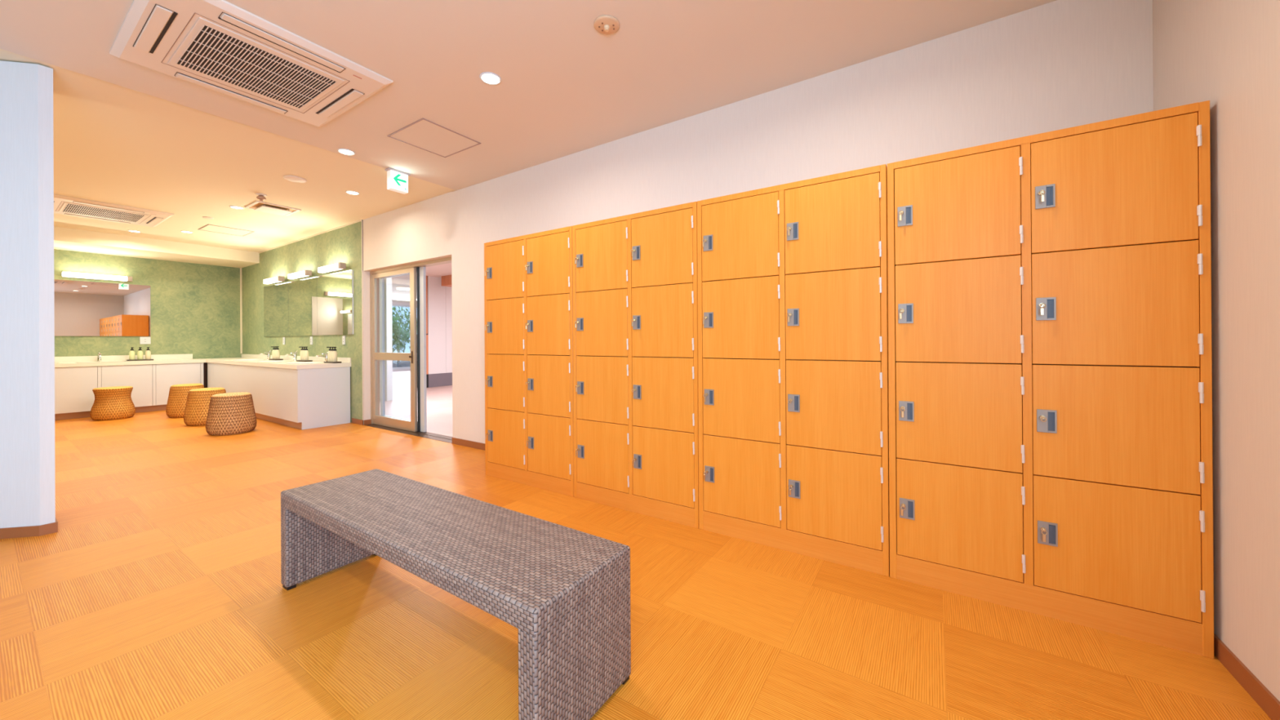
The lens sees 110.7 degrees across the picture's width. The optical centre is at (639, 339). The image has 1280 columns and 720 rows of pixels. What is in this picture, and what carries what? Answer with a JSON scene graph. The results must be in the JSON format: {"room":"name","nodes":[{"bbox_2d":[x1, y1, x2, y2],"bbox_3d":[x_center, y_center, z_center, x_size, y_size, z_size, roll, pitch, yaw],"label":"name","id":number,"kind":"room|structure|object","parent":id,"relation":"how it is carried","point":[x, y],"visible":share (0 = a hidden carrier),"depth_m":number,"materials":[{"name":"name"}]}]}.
{"room":"changing room","nodes":[
{"label":"changing room","id":0,"kind":"room"},
{"bbox_2d":[0,60,55,528],"bbox_3d":[-4.189,-0.212,1.363,0.410,2.556,2.855,0,0,33],"label":"wall partition","id":1,"kind":"structure","parent":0,"point":[27,310],"depth_m":2.39,"materials":[{"name":"white paint"}]},
{"bbox_2d":[0,518,57,538],"bbox_3d":[-4.176,1.038,1.362,0.418,0.055,2.863,0,0,33],"label":"baseboard","id":2,"kind":"structure","parent":1,"relation":"attached to","point":[42,530],"depth_m":2.38,"materials":[{"name":"brown wood"}]},
{"bbox_2d":[53,248,241,385],"bbox_3d":[-8.408,-0.180,6.233,0.100,2.556,4.270,0,0,33],"label":"wall","id":3,"kind":"structure","parent":0,"point":[195,308],"depth_m":7.26,"materials":[{"name":"green paint"}]},
{"bbox_2d":[62,271,132,281],"bbox_3d":[-8.054,-0.934,6.578,0.118,0.074,0.660,0,0,33],"label":"light","id":4,"kind":"object","parent":3,"relation":"attached to","point":[69,274],"visible":1,"depth_m":6.53,"materials":[{"name":"white plastic"}]},
{"bbox_2d":[53,279,151,336],"bbox_3d":[-8.086,-0.456,6.613,0.020,0.805,1.040,0,0,33],"label":"mirror","id":5,"kind":"object","parent":3,"relation":"attached to","point":[82,308],"visible":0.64,"depth_m":6.62,"materials":[{"name":"white mirror"}]},
{"bbox_2d":[54,354,192,362],"bbox_3d":[-8.094,0.283,6.597,0.015,0.083,2.040,0,0,33],"label":"backsplash","id":6,"kind":"structure","parent":3,"relation":"attached to","point":[156,357],"depth_m":6.73,"materials":[{"name":"white"}]},
{"bbox_2d":[139,337,151,344],"bbox_3d":[-7.831,0.012,7.003,0.011,0.116,0.115,0,0,33],"label":"wall outlet","id":7,"kind":"object","parent":3,"relation":"attached to","point":[143,340],"visible":1,"depth_m":7.00,"materials":[{"name":"white plastic"}]},
{"bbox_2d":[240,267,242,353],"bbox_3d":[-7.188,-0.523,7.972,0.022,1.540,0.022,0,0,33],"label":"trim","id":8,"kind":"structure","parent":3,"relation":"attached to","point":[241,299],"depth_m":7.96,"materials":[{"name":"beige wood"}]},
{"bbox_2d":[378,277,392,400],"bbox_3d":[-4.569,-0.185,7.897,0.370,2.520,0.100,0,0,33],"label":"pillar","id":9,"kind":"structure","parent":0,"point":[388,282],"depth_m":7.79,"materials":[{"name":"white paint"}]},
{"bbox_2d":[391,299,417,371],"bbox_3d":[-9.194,-0.147,15.065,0.150,2.522,9.200,0,0,33],"label":"window","id":10,"kind":"structure","parent":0,"point":[393,301],"depth_m":15.88,"materials":[{"name":"white"}]},
{"bbox_2d":[391,304,417,368],"bbox_3d":[-9.158,-0.098,15.101,0.070,2.300,9.100,0,0,33],"label":"window frame","id":11,"kind":"structure","parent":10,"relation":"attached to","point":[397,305],"depth_m":15.91,"materials":[{"name":"silver metal"}]},
{"bbox_2d":[391,262,451,301],"bbox_3d":[-3.856,-1.495,11.593,15.200,0.100,9.300,0,0,33],"label":"ceiling","id":12,"kind":"structure","parent":0,"point":[444,269],"depth_m":10.56,"materials":[{"name":"white paint"}]},
{"bbox_2d":[396,287,409,289],"bbox_3d":[-6.548,-1.407,12.234,0.320,0.038,0.320,0,0,33],"label":"recessed light","id":13,"kind":"object","parent":12,"relation":"in","point":[397,288],"visible":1,"depth_m":12.13,"materials":[{"name":"beige"}]},
{"bbox_2d":[441,275,451,286],"bbox_3d":[-1.442,-1.354,8.171,7.200,0.220,0.250,0,0,33],"label":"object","id":14,"kind":"structure","parent":12,"relation":"attached to","point":[446,280],"depth_m":9.95,"materials":[{"name":"orange wood"}]},
{"bbox_2d":[426,275,452,373],"bbox_3d":[-3.381,-0.337,12.227,0.120,2.220,5.274,0,0,33],"label":"wall","id":15,"kind":"structure","parent":0,"point":[439,334],"depth_m":10.22,"materials":[{"name":"white paint"}]},
{"bbox_2d":[427,372,452,387],"bbox_3d":[-3.392,0.923,12.193,0.125,0.300,5.200,0,0,33],"label":"baseboard","id":16,"kind":"structure","parent":15,"relation":"attached to","point":[440,379],"depth_m":10.21,"materials":[{"name":"grey stone"}]},
{"bbox_2d":[0,0,1056,252],"bbox_3d":[-3.981,-1.544,2.710,11.388,0.108,5.580,0,0,33],"label":"ceiling","id":17,"kind":"structure","parent":0,"point":[567,86],"depth_m":2.67,"materials":[{"name":"white paint"}]},
{"bbox_2d":[53,194,173,226],"bbox_3d":[-6.157,-1.464,5.083,0.956,0.035,0.956,0,0,33],"label":"air conditioner","id":18,"kind":"object","parent":17,"relation":"attached to","point":[64,205],"visible":0.92,"depth_m":5.04,"materials":[{"name":"beige plastic"}]},
{"bbox_2d":[62,203,144,222],"bbox_3d":[-6.157,-1.448,5.083,0.510,0.003,0.554,0,0,33],"label":"grille","id":19,"kind":"object","parent":18,"relation":"attached to","point":[67,207],"depth_m":5.07,"materials":[{"name":"white metal"}]},
{"bbox_2d":[127,230,141,232],"bbox_3d":[-6.872,-1.473,6.014,0.120,0.006,0.120,0,0,33],"label":"recessed light","id":20,"kind":"object","parent":17,"relation":"in","point":[135,231],"visible":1,"depth_m":6.01,"materials":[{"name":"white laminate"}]},
{"bbox_2d":[53,226,259,267],"bbox_3d":[-7.965,-1.380,6.009,0.900,0.179,4.150,0,0,33],"label":"ceiling beam","id":21,"kind":"structure","parent":17,"relation":"attached to","point":[64,238],"depth_m":6.56,"materials":[{"name":"beige paint"}]},
{"bbox_2d":[202,216,213,219],"bbox_3d":[-5.259,-1.483,5.389,0.100,0.006,0.100,0,0,33],"label":"plate","id":22,"kind":"object","parent":17,"relation":"attached to","point":[205,217],"visible":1,"depth_m":5.37,"materials":[{"name":"beige plastic"}]},
{"bbox_2d":[198,224,253,236],"bbox_3d":[-5.617,-1.481,6.009,0.467,0.005,0.465,0,0,33],"label":"access hatch","id":23,"kind":"object","parent":17,"relation":"attached to","point":[210,228],"visible":1,"depth_m":6.00,"materials":[{"name":"beige paint"}]},
{"bbox_2d":[229,205,244,208],"bbox_3d":[-4.543,-1.489,4.985,0.120,0.006,0.120,0,0,33],"label":"recessed light","id":24,"kind":"object","parent":17,"relation":"in","point":[232,206],"visible":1,"depth_m":4.99,"materials":[{"name":"white plastic"}]},
{"bbox_2d":[109,0,392,126],"bbox_3d":[-2.098,-1.484,2.437,0.956,0.035,0.956,0,0,33],"label":"air conditioner","id":25,"kind":"object","parent":17,"relation":"attached to","point":[219,46],"visible":1,"depth_m":2.31,"materials":[{"name":"beige plastic"}]},
{"bbox_2d":[175,25,336,108],"bbox_3d":[-2.098,-1.468,2.437,0.510,0.002,0.554,0,0,33],"label":"grille","id":26,"kind":"object","parent":25,"relation":"attached to","point":[211,51],"depth_m":2.39,"materials":[{"name":"white"}]},
{"bbox_2d":[255,193,266,201],"bbox_3d":[-3.902,-1.461,4.558,0.090,0.070,0.090,0,0,33],"label":"sprinkler","id":27,"kind":"object","parent":17,"relation":"attached to","point":[260,197],"visible":1,"depth_m":4.54,"materials":[{"name":"silver plastic"}]},
{"bbox_2d":[244,200,301,215],"bbox_3d":[-4.170,-1.477,5.029,0.400,0.034,0.400,0,0,33],"label":"ceiling vent","id":28,"kind":"object","parent":17,"relation":"in","point":[258,206],"visible":0.98,"depth_m":4.99,"materials":[{"name":"beige plastic"}]},
{"bbox_2d":[283,175,306,182],"bbox_3d":[-3.217,-1.495,4.126,0.176,0.012,0.176,0,0,33],"label":"ceiling speaker","id":29,"kind":"object","parent":17,"relation":"attached to","point":[291,178],"visible":1,"depth_m":4.11,"materials":[{"name":"beige plastic"}]},
{"bbox_2d":[337,148,355,155],"bbox_3d":[-2.342,-1.496,3.528,0.120,0.006,0.120,0,0,33],"label":"recessed light","id":30,"kind":"object","parent":17,"relation":"in","point":[347,152],"visible":1,"depth_m":3.52,"materials":[{"name":"white plastic"}]},
{"bbox_2d":[345,191,359,195],"bbox_3d":[-2.934,-1.499,4.518,0.120,0.006,0.120,0,0,33],"label":"recessed light","id":31,"kind":"object","parent":17,"relation":"in","point":[353,193],"visible":1,"depth_m":4.52,"materials":[{"name":"white plastic"}]},
{"bbox_2d":[384,167,410,194],"bbox_3d":[-2.162,-1.412,3.948,0.076,0.174,0.191,0,0,33],"label":"exit sign","id":32,"kind":"object","parent":17,"relation":"hanging from","point":[397,180],"visible":1,"depth_m":3.92,"materials":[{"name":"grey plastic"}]},
{"bbox_2d":[386,118,480,157],"bbox_3d":[-1.540,-1.502,3.324,0.467,0.005,0.465,0,0,33],"label":"access hatch","id":33,"kind":"object","parent":17,"relation":"attached to","point":[424,134],"visible":1,"depth_m":3.30,"materials":[{"name":"beige paint"}]},
{"bbox_2d":[479,71,501,84],"bbox_3d":[-0.863,-1.507,2.555,0.120,0.006,0.120,0,0,33],"label":"recessed light","id":34,"kind":"object","parent":17,"relation":"in","point":[491,78],"visible":1,"depth_m":2.55,"materials":[{"name":"white plastic"}]},
{"bbox_2d":[593,14,619,34],"bbox_3d":[-0.160,-1.500,2.125,0.124,0.030,0.124,0,0,33],"label":"smoke detector","id":35,"kind":"object","parent":17,"relation":"attached to","point":[605,24],"visible":1,"depth_m":2.11,"materials":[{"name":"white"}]},
{"bbox_2d":[0,369,1271,719],"bbox_3d":[-4.184,1.104,8.450,18.088,0.060,14.920,0,0,33],"label":"floor","id":36,"kind":"structure","parent":0,"point":[157,593],"depth_m":1.61,"materials":[{"name":"wood"}]},
{"bbox_2d":[54,366,101,420],"bbox_3d":[-7.833,0.736,6.107,0.072,0.716,0.500,0,0,33],"label":"vanity cabinet","id":37,"kind":"object","parent":36,"relation":"on","point":[74,397],"visible":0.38,"depth_m":6.11,"materials":[{"name":"white laminate"}]},
{"bbox_2d":[89,386,135,420],"bbox_3d":[-7.280,0.874,6.114,0.407,0.434,0.407,0,0,0],"label":"rattan stool","id":38,"kind":"object","parent":36,"relation":"on","point":[110,403],"visible":1,"depth_m":6.00,"materials":[{"name":"wicker"}]},
{"bbox_2d":[101,364,155,413],"bbox_3d":[-7.549,0.735,6.537,0.072,0.716,0.530,0,0,33],"label":"vanity cabinet","id":39,"kind":"object","parent":36,"relation":"on","point":[142,378],"visible":0.75,"depth_m":6.58,"materials":[{"name":"white laminate"}]},
{"bbox_2d":[155,362,207,411],"bbox_3d":[-7.246,0.733,6.995,0.072,0.716,0.569,0,0,33],"label":"vanity cabinet","id":40,"kind":"object","parent":36,"relation":"on","point":[167,375],"depth_m":6.90,"materials":[{"name":"white laminate"}]},
{"bbox_2d":[54,358,206,367],"bbox_3d":[-7.860,0.349,6.473,0.541,0.052,2.092,0,0,33],"label":"countertop","id":41,"kind":"structure","parent":40,"relation":"on","point":[194,360],"depth_m":6.52,"materials":[{"name":"white"}]},
{"bbox_2d":[96,351,102,361],"bbox_3d":[-7.967,0.247,6.524,0.158,0.153,0.052,0,0,33],"label":"faucet","id":42,"kind":"object","parent":41,"relation":"on","point":[99,356],"visible":0.99,"depth_m":6.53,"materials":[{"name":"silver metal"}]},
{"bbox_2d":[80,360,125,366],"bbox_3d":[-7.816,0.378,6.425,0.278,0.118,0.474,0,0,33],"label":"basin","id":43,"kind":"object","parent":41,"relation":"in","point":[108,361],"visible":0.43,"depth_m":6.43,"materials":[{"name":"white ceramic"}]},
{"bbox_2d":[126,359,153,360],"bbox_3d":[-7.728,0.314,6.840,0.096,0.016,0.270,0,0,33],"label":"tray","id":44,"kind":"object","parent":41,"relation":"on","point":[135,359],"visible":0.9,"depth_m":6.83,"materials":[{"name":"brown"}]},
{"bbox_2d":[128,346,134,359],"bbox_3d":[-7.770,0.215,6.768,0.070,0.198,0.060,0,0,33],"label":"pump bottle","id":45,"kind":"object","parent":44,"relation":"on","point":[131,353],"visible":1,"depth_m":6.75,"materials":[{"name":"yellow plastic"}]},
{"bbox_2d":[137,346,142,359],"bbox_3d":[-7.724,0.215,6.837,0.070,0.198,0.060,0,0,33],"label":"pump bottle","id":46,"kind":"object","parent":44,"relation":"on","point":[140,353],"visible":1,"depth_m":6.82,"materials":[{"name":"yellow plastic"}]},
{"bbox_2d":[145,346,151,359],"bbox_3d":[-7.678,0.214,6.907,0.070,0.198,0.060,0,0,33],"label":"pump bottle","id":47,"kind":"object","parent":44,"relation":"on","point":[148,353],"visible":1,"depth_m":6.89,"materials":[{"name":"beige plastic"}]},
{"bbox_2d":[165,383,204,417],"bbox_3d":[-6.449,0.860,6.302,0.419,0.452,0.418,0,0,-23],"label":"rattan stool","id":48,"kind":"object","parent":36,"relation":"on","point":[178,393],"visible":0.62,"depth_m":6.13,"materials":[{"name":"wicker"}]},
{"bbox_2d":[183,387,226,426],"bbox_3d":[-5.576,0.853,5.701,0.430,0.452,0.430,0,0,0],"label":"rattan stool","id":49,"kind":"object","parent":36,"relation":"on","point":[197,406],"visible":0.65,"depth_m":5.53,"materials":[{"name":"wicker"}]},
{"bbox_2d":[205,391,257,435],"bbox_3d":[-4.725,0.847,5.121,0.436,0.452,0.436,0,0,-23],"label":"rattan stool","id":50,"kind":"object","parent":36,"relation":"on","point":[228,413],"visible":1,"depth_m":4.98,"materials":[{"name":"wicker"}]},
{"bbox_2d":[207,362,350,429],"bbox_3d":[-5.412,0.720,6.463,3.675,0.719,0.563,0,0,33],"label":"vanity cabinet","id":51,"kind":"object","parent":36,"relation":"on","point":[315,397],"visible":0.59,"depth_m":5.55,"materials":[{"name":"white laminate"}]},
{"bbox_2d":[198,357,351,369],"bbox_3d":[-5.611,0.335,6.593,4.159,0.052,0.586,0,0,33],"label":"countertop","id":52,"kind":"structure","parent":51,"relation":"on","point":[225,360],"depth_m":5.79,"materials":[{"name":"white"}]},
{"bbox_2d":[234,359,264,360],"bbox_3d":[-5.984,0.367,6.766,0.494,0.118,0.319,0,0,33],"label":"basin","id":53,"kind":"object","parent":52,"relation":"in","point":[241,359],"visible":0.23,"depth_m":6.88,"materials":[{"name":"white ceramic"}]},
{"bbox_2d":[258,350,271,359],"bbox_3d":[-5.861,0.234,6.918,0.052,0.153,0.158,0,0,33],"label":"faucet","id":54,"kind":"object","parent":52,"relation":"on","point":[268,354],"visible":0.96,"depth_m":6.94,"materials":[{"name":"silver metal"}]},
{"bbox_2d":[257,360,291,362],"bbox_3d":[-5.129,0.361,6.201,0.494,0.118,0.319,0,0,33],"label":"basin","id":55,"kind":"object","parent":52,"relation":"in","point":[258,361],"visible":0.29,"depth_m":6.30,"materials":[{"name":"white ceramic"}]},
{"bbox_2d":[284,350,297,360],"bbox_3d":[-5.005,0.228,6.353,0.052,0.153,0.158,0,0,33],"label":"faucet","id":56,"kind":"object","parent":52,"relation":"on","point":[295,356],"visible":0.87,"depth_m":6.37,"materials":[{"name":"silver metal"}]},
{"bbox_2d":[296,360,312,361],"bbox_3d":[-4.669,0.294,6.155,0.270,0.016,0.096,0,0,33],"label":"tray","id":57,"kind":"object","parent":52,"relation":"on","point":[296,360],"visible":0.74,"depth_m":6.11,"materials":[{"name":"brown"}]},
{"bbox_2d":[298,346,302,360],"bbox_3d":[-4.728,0.195,6.186,0.054,0.198,0.067,0,0,33],"label":"pump bottle","id":58,"kind":"object","parent":57,"relation":"on","point":[300,352],"visible":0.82,"depth_m":6.17,"materials":[{"name":"beige plastic"}]},
{"bbox_2d":[300,346,304,360],"bbox_3d":[-4.673,0.195,6.149,0.054,0.198,0.067,0,0,33],"label":"pump bottle","id":59,"kind":"object","parent":57,"relation":"on","point":[303,351],"visible":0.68,"depth_m":6.13,"materials":[{"name":"beige plastic"}]},
{"bbox_2d":[302,346,308,360],"bbox_3d":[-4.618,0.194,6.113,0.054,0.198,0.067,0,0,33],"label":"pump bottle","id":60,"kind":"object","parent":57,"relation":"on","point":[306,352],"visible":0.97,"depth_m":6.10,"materials":[{"name":"beige plastic"}]},
{"bbox_2d":[287,362,323,364],"bbox_3d":[-4.274,0.355,5.636,0.494,0.118,0.319,0,0,33],"label":"basin","id":61,"kind":"object","parent":52,"relation":"in","point":[287,362],"visible":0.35,"depth_m":5.76,"materials":[{"name":"white ceramic"}]},
{"bbox_2d":[315,351,328,361],"bbox_3d":[-4.150,0.222,5.788,0.052,0.153,0.158,0,0,33],"label":"faucet","id":62,"kind":"object","parent":52,"relation":"on","point":[326,357],"visible":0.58,"depth_m":5.80,"materials":[{"name":"silver metal"}]},
{"bbox_2d":[324,361,342,363],"bbox_3d":[-3.943,0.289,5.675,0.270,0.016,0.096,0,0,33],"label":"tray","id":63,"kind":"object","parent":52,"relation":"on","point":[324,362],"visible":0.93,"depth_m":5.61,"materials":[{"name":"brown"}]},
{"bbox_2d":[326,346,330,361],"bbox_3d":[-4.002,0.190,5.706,0.054,0.198,0.067,0,0,33],"label":"pump bottle","id":64,"kind":"object","parent":63,"relation":"on","point":[329,351],"visible":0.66,"depth_m":5.69,"materials":[{"name":"beige plastic"}]},
{"bbox_2d":[328,346,333,361],"bbox_3d":[-3.947,0.190,5.670,0.054,0.198,0.067,0,0,33],"label":"pump bottle","id":65,"kind":"object","parent":63,"relation":"on","point":[331,350],"visible":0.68,"depth_m":5.65,"materials":[{"name":"beige plastic"}]},
{"bbox_2d":[330,346,337,361],"bbox_3d":[-3.892,0.189,5.633,0.054,0.198,0.067,0,0,33],"label":"pump bottle","id":66,"kind":"object","parent":63,"relation":"on","point":[335,352],"visible":0.97,"depth_m":5.62,"materials":[{"name":"beige plastic"}]},
{"bbox_3d":[-5.536,0.300,6.728,0.270,0.016,0.096,0,0,33],"label":"tray","id":67,"kind":"object","parent":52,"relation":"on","visible":0},
{"bbox_2d":[271,346,275,359],"bbox_3d":[-5.596,0.201,6.759,0.054,0.198,0.067,0,0,33],"label":"pump bottle","id":68,"kind":"object","parent":67,"relation":"on","point":[271,346],"visible":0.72,"depth_m":6.74,"materials":[{"name":"beige plastic"}]},
{"bbox_2d":[272,346,276,359],"bbox_3d":[-5.541,0.201,6.723,0.054,0.198,0.067,0,0,33],"label":"pump bottle","id":69,"kind":"object","parent":67,"relation":"on","point":[273,346],"visible":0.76,"depth_m":6.71,"materials":[{"name":"beige plastic"}]},
{"bbox_2d":[274,346,279,359],"bbox_3d":[-5.486,0.200,6.686,0.054,0.198,0.067,0,0,33],"label":"pump bottle","id":70,"kind":"object","parent":67,"relation":"on","point":[277,352],"visible":0.99,"depth_m":6.67,"materials":[{"name":"beige plastic"}]},
{"bbox_2d":[280,468,631,719],"bbox_3d":[-0.776,0.841,1.619,1.540,0.408,0.396,0,0,33],"label":"bench","id":71,"kind":"object","parent":36,"relation":"on","point":[566,591],"visible":1,"depth_m":1.32,"materials":[{"name":"grey wicker"}]},
{"bbox_2d":[484,226,573,497],"bbox_3d":[-0.704,0.146,3.375,0.912,1.800,0.511,0,0,33],"label":"lockers","id":72,"kind":"object","parent":36,"relation":"on","point":[528,295],"visible":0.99,"depth_m":3.15,"materials":[{"name":"brown wood"}]},
{"bbox_2d":[572,201,698,528],"bbox_3d":[0.059,0.141,2.871,0.912,1.800,0.511,0,0,33],"label":"lockers","id":73,"kind":"object","parent":36,"relation":"on","point":[636,423],"visible":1,"depth_m":2.65,"materials":[{"name":"brown wood"}]},
{"bbox_2d":[697,164,889,576],"bbox_3d":[0.822,0.135,2.367,0.912,1.800,0.511,0,0,33],"label":"lockers","id":74,"kind":"object","parent":36,"relation":"on","point":[793,291],"visible":0.99,"depth_m":2.13,"materials":[{"name":"brown wood"}]},
{"bbox_2d":[886,100,1213,658],"bbox_3d":[1.585,0.130,1.862,0.912,1.800,0.511,0,0,33],"label":"lockers","id":75,"kind":"object","parent":36,"relation":"on","point":[1050,354],"visible":1,"depth_m":1.62,"materials":[{"name":"brown wood"}]},
{"bbox_2d":[241,0,1153,443],"bbox_3d":[-2.478,-0.223,4.969,11.388,2.564,0.160,0,0,33],"label":"wall","id":76,"kind":"structure","parent":0,"point":[1058,64],"depth_m":2.72,"materials":[{"name":"white paint"}]},
{"bbox_2d":[262,275,284,284],"bbox_3d":[-5.725,-0.930,6.945,0.660,0.074,0.118,0,0,33],"label":"light","id":77,"kind":"object","parent":76,"relation":"attached to","point":[277,279],"visible":1,"depth_m":6.86,"materials":[{"name":"white plastic"}]},
{"bbox_2d":[263,282,288,336],"bbox_3d":[-5.800,-0.465,7.055,1.020,0.825,0.020,0,0,33],"label":"mirror","id":78,"kind":"object","parent":76,"relation":"attached to","point":[275,296],"visible":1,"depth_m":7.03,"materials":[{"name":"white mirror"}]},
{"bbox_2d":[241,354,351,362],"bbox_3d":[-5.445,0.276,6.825,4.137,0.063,0.015,0,0,33],"label":"backsplash","id":79,"kind":"structure","parent":76,"relation":"attached to","point":[252,356],"depth_m":6.69,"materials":[{"name":"white"}]},
{"bbox_2d":[287,270,311,279],"bbox_3d":[-4.899,-0.936,6.399,0.660,0.074,0.118,0,0,33],"label":"light","id":80,"kind":"object","parent":76,"relation":"attached to","point":[305,273],"visible":1,"depth_m":6.32,"materials":[{"name":"white plastic"}]},
{"bbox_2d":[288,276,317,336],"bbox_3d":[-4.944,-0.471,6.489,1.020,0.825,0.020,0,0,33],"label":"mirror","id":81,"kind":"object","parent":76,"relation":"attached to","point":[303,293],"visible":1,"depth_m":6.46,"materials":[{"name":"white mirror"}]},
{"bbox_2d":[258,219,362,253],"bbox_3d":[-4.961,-1.480,6.503,3.570,0.016,0.012,0,0,33],"label":"trim","id":82,"kind":"structure","parent":76,"relation":"attached to","point":[357,221],"depth_m":6.26,"materials":[{"name":"beige"}]},
{"bbox_2d":[310,336,312,344],"bbox_3d":[-4.713,0.013,6.344,0.070,0.116,0.011,0,0,33],"label":"wall outlet","id":83,"kind":"object","parent":76,"relation":"attached to","point":[311,337],"visible":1,"depth_m":6.33,"materials":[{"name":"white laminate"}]},
{"bbox_2d":[317,262,346,273],"bbox_3d":[-4.044,-0.942,5.834,0.660,0.074,0.118,0,0,33],"label":"light","id":84,"kind":"object","parent":76,"relation":"attached to","point":[340,266],"visible":1,"depth_m":5.74,"materials":[{"name":"white plastic"}]},
{"bbox_2d":[317,269,353,335],"bbox_3d":[-4.089,-0.477,5.924,1.020,0.825,0.020,0,0,33],"label":"mirror","id":85,"kind":"object","parent":76,"relation":"attached to","point":[335,290],"visible":1,"depth_m":5.88,"materials":[{"name":"white mirror"}]},
{"bbox_2d":[342,335,345,344],"bbox_3d":[-3.879,0.007,5.793,0.070,0.116,0.011,0,0,33],"label":"wall outlet","id":86,"kind":"object","parent":76,"relation":"attached to","point":[343,336],"visible":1,"depth_m":5.79,"materials":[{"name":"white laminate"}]},
{"bbox_2d":[351,417,363,425],"bbox_3d":[-3.575,1.036,5.598,0.290,0.062,0.008,0,0,33],"label":"baseboard","id":87,"kind":"structure","parent":76,"relation":"attached to","point":[357,421],"depth_m":5.59,"materials":[{"name":"brown wood"}]},
{"bbox_2d":[361,220,363,420],"bbox_3d":[-3.424,-0.212,5.589,0.012,2.556,0.159,0,0,33],"label":"trim","id":88,"kind":"structure","parent":76,"relation":"attached to","point":[362,220],"depth_m":5.52,"materials":[{"name":"white wood"}]},
{"bbox_2d":[362,271,370,424],"bbox_3d":[-3.411,0.103,5.582,0.012,1.925,0.148,0,0,33],"label":"trim","id":89,"kind":"structure","parent":76,"relation":"attached to","point":[366,274],"depth_m":5.55,"materials":[{"name":"white paint"}]},
{"bbox_2d":[364,419,370,425],"bbox_3d":[-3.415,1.035,5.550,0.006,0.062,0.090,0,0,33],"label":"baseboard","id":90,"kind":"structure","parent":76,"relation":"in","point":[366,421],"depth_m":5.55,"materials":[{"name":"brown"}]},
{"bbox_2d":[363,423,452,443],"bbox_3d":[-2.651,1.059,5.051,1.855,0.004,0.100,0,0,33],"label":"threshold","id":91,"kind":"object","parent":76,"relation":"attached to","point":[437,438],"depth_m":4.96,"materials":[{"name":"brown metal"}]},
{"bbox_2d":[369,257,453,439],"bbox_3d":[-2.611,0.098,5.111,1.842,1.925,0.102,0,0,33],"label":"door","id":92,"kind":"structure","parent":76,"relation":"in","point":[417,356],"depth_m":5.08,"materials":[{"name":"beige metal"}]},
{"bbox_2d":[426,334,428,387],"bbox_3d":[-4.938,0.480,9.973,0.302,1.200,0.177,0,0,33],"label":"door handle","id":93,"kind":"object","parent":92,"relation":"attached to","point":[427,358],"visible":0.14,"depth_m":9.95,"materials":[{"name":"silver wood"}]},
{"bbox_2d":[426,275,427,333],"bbox_3d":[-4.896,-0.785,9.957,0.140,1.310,0.160,0,0,33],"label":"wood post","id":94,"kind":"object","parent":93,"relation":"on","point":[426,276],"visible":0.18,"depth_m":9.97,"materials":[{"name":"beige wood"}]},
{"bbox_2d":[452,437,484,450],"bbox_3d":[0.113,1.010,3.160,4.843,0.062,0.008,0,0,33],"label":"baseboard","id":95,"kind":"structure","parent":76,"relation":"attached to","point":[468,443],"depth_m":4.34,"materials":[{"name":"brown wood"}]},
{"bbox_2d":[1152,0,1279,701],"bbox_3d":[0.717,-0.245,-0.414,0.120,2.556,5.300,0,0,33],"label":"wall","id":96,"kind":"structure","parent":0,"point":[1224,53],"depth_m":1.31,"materials":[{"name":"white paint"}]},
{"bbox_2d":[1213,633,1279,719],"bbox_3d":[0.669,1.002,-0.384,0.008,0.062,5.292,0,0,33],"label":"baseboard","id":97,"kind":"structure","parent":96,"relation":"attached to","point":[1266,700],"depth_m":1.29,"materials":[{"name":"brown wood"}]},
{"label":"outside","id":98,"kind":"structure","parent":0,"visible":0},
{"bbox_3d":[-15.275,1.246,19.687,12.790,0.060,28.000,0,0,33],"label":"floor","id":99,"kind":"structure","parent":98,"visible":0},
{"bbox_2d":[391,320,410,352],"bbox_3d":[-10.420,0.158,18.499,1.749,2.058,1.774,0,0,33],"label":"shrub","id":100,"kind":"object","parent":99,"relation":"on","point":[399,344],"visible":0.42,"depth_m":18.48,"materials":[{"name":"green plant"}]},
{"bbox_2d":[396,360,410,367],"bbox_3d":[-9.510,0.994,18.035,0.718,0.368,0.716,0,0,22],"label":"rock","id":101,"kind":"object","parent":99,"relation":"on","point":[402,363],"visible":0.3,"depth_m":17.75,"materials":[{"name":"grey"}]},
{"bbox_2d":[391,306,417,363],"bbox_3d":[-12.225,-0.287,22.341,2.233,2.976,2.229,0,0,-15],"label":"shrub","id":102,"kind":"object","parent":99,"relation":"on","point":[397,316],"visible":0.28,"depth_m":22.25,"materials":[{"name":"green plant"}]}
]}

